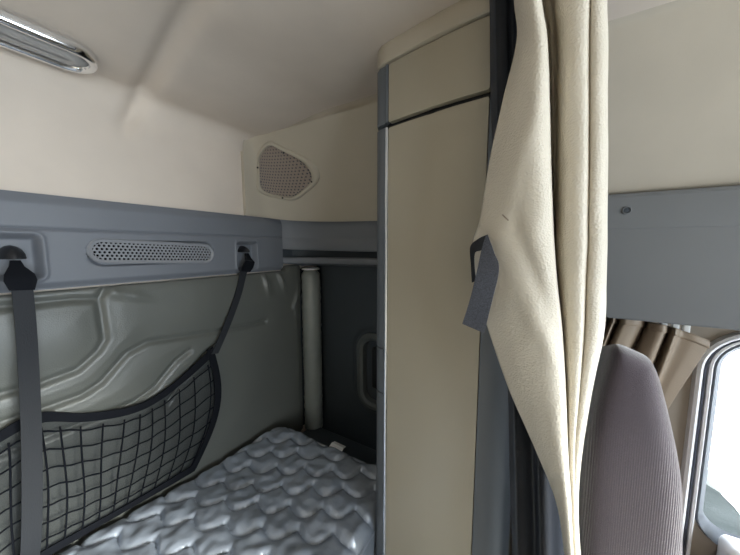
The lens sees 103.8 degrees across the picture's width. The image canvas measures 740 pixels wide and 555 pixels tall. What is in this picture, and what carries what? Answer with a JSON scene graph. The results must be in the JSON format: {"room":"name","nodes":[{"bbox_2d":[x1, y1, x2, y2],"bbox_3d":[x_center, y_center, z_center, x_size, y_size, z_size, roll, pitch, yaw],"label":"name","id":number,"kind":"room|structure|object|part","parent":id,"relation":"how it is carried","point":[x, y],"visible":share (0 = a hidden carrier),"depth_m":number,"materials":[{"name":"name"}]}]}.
{"room":"vehicle interior","nodes":[
{"label":"vehicle interior","id":0,"kind":"room"},
{"bbox_2d":[0,123,313,432],"bbox_3d":[-0.790,0.498,0.535,0.050,1.600,2.110,4,7,31],"label":"wall","id":1,"kind":"structure","parent":0,"point":[31,161],"depth_m":0.69,"materials":[{"name":"plastic"}]},
{"bbox_2d":[0,190,282,292],"bbox_3d":[-0.804,-0.048,0.363,0.043,0.196,1.799,4,7,31],"label":"trim panel","id":2,"kind":"object","parent":1,"relation":"attached to","point":[67,242],"visible":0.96,"depth_m":0.70,"materials":[{"name":"grey plastic"}]},
{"bbox_2d":[0,253,254,554],"bbox_3d":[-0.677,0.284,0.553,0.047,0.640,1.095,4,7,31],"label":"net","id":3,"kind":"object","parent":2,"relation":"hanging from","point":[21,281],"visible":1,"depth_m":0.59,"materials":[{"name":"black fabric"}]},
{"bbox_2d":[86,238,213,263],"bbox_3d":[-0.558,-0.067,0.773,0.008,0.069,0.292,4,7,31],"label":"vent grille","id":4,"kind":"object","parent":2,"relation":"attached to","point":[98,250],"depth_m":0.75,"materials":[{"name":"grey plastic"}]},
{"bbox_2d":[0,265,302,554],"bbox_3d":[-0.780,0.392,0.446,0.047,0.728,1.887,4,7,31],"label":"wall panel","id":5,"kind":"object","parent":1,"relation":"attached to","point":[103,348],"visible":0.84,"depth_m":0.75,"materials":[{"name":"grey plastic"}]},
{"bbox_2d":[0,0,675,177],"bbox_3d":[0.163,-0.296,-0.327,2.417,0.186,1.762,4,7,31],"label":"ceiling","id":6,"kind":"structure","parent":0,"point":[184,82],"depth_m":0.61,"materials":[{"name":"plastic"}]},
{"bbox_2d":[0,9,98,73],"bbox_3d":[-0.674,-0.417,0.416,0.090,0.032,0.430,4,7,31],"label":"recessed light","id":7,"kind":"object","parent":6,"relation":"in","point":[19,35],"visible":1,"depth_m":0.53,"materials":[{"name":"silver metal"}]},
{"bbox_2d":[462,0,607,554],"bbox_3d":[0.239,0.246,0.415,0.194,1.426,0.154,3,7,28],"label":"curtain","id":8,"kind":"object","parent":6,"relation":"hanging from","point":[539,246],"visible":1,"depth_m":0.35,"materials":[{"name":"beige fabric"}]},
{"bbox_2d":[314,265,739,554],"bbox_3d":[0.764,0.347,0.777,2.450,1.850,0.050,4,7,31],"label":"wall","id":9,"kind":"structure","parent":0,"point":[701,544],"depth_m":0.73,"materials":[{"name":"beige plastic"}]},
{"bbox_2d":[240,102,377,221],"bbox_3d":[-0.133,-0.338,0.958,0.573,0.295,0.214,3,7,26],"label":"wall panel","id":10,"kind":"object","parent":9,"relation":"attached to","point":[324,169],"visible":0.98,"depth_m":0.98,"materials":[{"name":"beige plastic"}]},
{"bbox_2d":[256,141,319,199],"bbox_3d":[-0.281,-0.369,1.004,0.221,0.185,0.117,4,7,31],"label":"speaker grille","id":11,"kind":"object","parent":10,"relation":"attached to","point":[285,170],"depth_m":1.01,"materials":[{"name":"beige plastic"}]},
{"bbox_2d":[280,219,376,449],"bbox_3d":[-0.057,0.495,1.146,0.580,1.440,0.198,3,7,28],"label":"panel","id":12,"kind":"object","parent":9,"relation":"attached to","point":[345,253],"visible":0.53,"depth_m":1.21,"materials":[{"name":"grey plastic"}]},
{"bbox_2d":[282,257,376,266],"bbox_3d":[-0.052,-0.057,1.101,0.591,0.038,0.147,2,6,20],"label":"shelf","id":13,"kind":"object","parent":12,"relation":"attached to","point":[302,261],"depth_m":1.13,"materials":[{"name":"grey plastic"}]},
{"bbox_2d":[283,249,376,257],"bbox_3d":[-0.058,-0.090,1.109,0.593,0.041,0.099,1,6,14],"label":"shelf","id":14,"kind":"object","parent":12,"relation":"attached to","point":[287,253],"depth_m":1.16,"materials":[{"name":"grey plastic"}]},
{"bbox_3d":[-0.005,0.578,1.215,0.540,1.260,0.029,4,7,31],"label":"panel","id":15,"kind":"part","parent":12,"relation":"part of","materials":[{"name":"grey plastic"}]},
{"bbox_3d":[0.044,0.383,1.158,0.226,0.326,0.028,4,7,31],"label":"recess frame","id":16,"kind":"part","parent":12,"relation":"part of","materials":[{"name":"grey plastic"}]},
{"bbox_2d":[288,0,739,194],"bbox_3d":[0.695,-0.319,0.544,2.400,0.283,0.300,4,7,31],"label":"ceiling","id":17,"kind":"structure","parent":9,"relation":"attached to","point":[674,66],"depth_m":0.54,"materials":[{"name":"beige plastic"}]},
{"bbox_2d":[606,185,739,329],"bbox_3d":[1.024,-0.026,0.462,1.320,0.283,0.152,4,7,31],"label":"overhead cabinet","id":18,"kind":"object","parent":9,"relation":"attached to","point":[673,256],"visible":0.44,"depth_m":0.61,"materials":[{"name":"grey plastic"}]},
{"bbox_2d":[622,206,631,213],"bbox_3d":[0.567,-0.148,0.640,0.017,0.017,0.006,4,7,31],"label":"socket","id":19,"kind":"object","parent":18,"relation":"attached to","point":[625,209],"depth_m":0.64,"materials":[{"name":"grey plastic"}]},
{"bbox_2d":[602,318,709,409],"bbox_3d":[1.023,0.383,0.511,1.230,0.533,0.060,4,7,31],"label":"window curtain","id":20,"kind":"object","parent":18,"relation":"hanging from","point":[674,353],"visible":0.28,"depth_m":0.68,"materials":[{"name":"beige cloth"}]},
{"bbox_2d":[680,332,739,554],"bbox_3d":[1.212,0.665,0.490,0.990,1.053,0.108,4,7,31],"label":"window frame","id":21,"kind":"structure","parent":9,"relation":"in","point":[706,374],"depth_m":0.71,"materials":[{"name":"plastic"},{"name":"metal"},{"name":"glass"}]},
{"bbox_3d":[0.238,1.382,0.005,2.450,0.050,2.110,4,7,31],"label":"floor","id":22,"kind":"structure","parent":0,"visible":0},
{"bbox_2d":[303,427,376,464],"bbox_3d":[-0.534,1.037,0.388,0.513,0.558,1.930,4,7,31],"label":"bunk base","id":23,"kind":"object","parent":22,"relation":"on","point":[366,454],"visible":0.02,"depth_m":1.17,"materials":[{"name":"grey plastic"}]},
{"bbox_2d":[59,427,376,554],"bbox_3d":[-0.573,0.687,0.273,0.534,0.159,1.754,4,7,31],"label":"mattress","id":24,"kind":"object","parent":23,"relation":"on","point":[286,491],"visible":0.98,"depth_m":0.74,"materials":[{"name":"grey quilted cloth"}]},
{"bbox_2d":[301,267,322,429],"bbox_3d":[-0.253,0.313,1.271,0.084,0.716,0.084,4,7,31],"label":"pole","id":25,"kind":"object","parent":23,"relation":"on","point":[310,277],"visible":1,"depth_m":1.24,"materials":[{"name":"plastic"}]},
{"bbox_2d":[376,0,511,554],"bbox_3d":[0.212,0.399,0.744,0.296,1.754,0.384,4,7,31],"label":"tall cabinet","id":26,"kind":"object","parent":22,"relation":"on","point":[443,472],"visible":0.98,"depth_m":0.55,"materials":[{"name":"beige plastic laminate"},{"name":"grey plastic"}]},
{"bbox_3d":[0.029,0.739,0.733,0.024,0.960,0.057,1,6,8],"label":"trim","id":27,"kind":"part","parent":26,"relation":"part of","materials":[{"name":"grey plastic"}]},
{"bbox_3d":[0.029,-0.078,0.649,0.024,0.469,0.057,1,6,8],"label":"trim","id":28,"kind":"part","parent":26,"relation":"part of","materials":[{"name":"grey plastic"}]},
{"bbox_3d":[0.029,-0.374,0.618,0.024,0.112,0.057,1,6,8],"label":"trim","id":29,"kind":"part","parent":26,"relation":"part of","materials":[{"name":"grey plastic"}]},
{"bbox_3d":[0.117,0.463,0.611,0.200,1.532,0.017,5,8,39],"label":"door","id":30,"kind":"part","parent":26,"relation":"part of","materials":[{"name":"beige plastic"}]},
{"bbox_3d":[0.117,-0.365,0.525,0.200,0.111,0.017,5,8,39],"label":"door","id":31,"kind":"part","parent":26,"relation":"part of","materials":[{"name":"beige plastic"}]},
{"bbox_3d":[0.240,0.408,0.551,0.096,1.654,0.034,-3,6,-23],"label":"corner post","id":32,"kind":"part","parent":26,"relation":"part of","materials":[{"name":"grey plastic"}]},
{"bbox_2d":[579,344,682,554],"bbox_3d":[0.696,0.703,0.500,0.605,1.199,0.355,4,7,31],"label":"seat","id":33,"kind":"object","parent":22,"relation":"on","point":[630,486],"visible":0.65,"depth_m":0.43,"materials":[{"name":"grey ribbed cloth"}]},
{"label":"outside","id":34,"kind":"structure","parent":0,"visible":0},
{"bbox_2d":[703,470,739,535],"bbox_3d":[2.762,1.911,2.282,2.200,1.130,1.000,4,7,31],"label":"terrain","id":35,"kind":"structure","parent":34,"point":[719,511],"depth_m":1.99,"materials":[{"name":"grey"}]}
]}

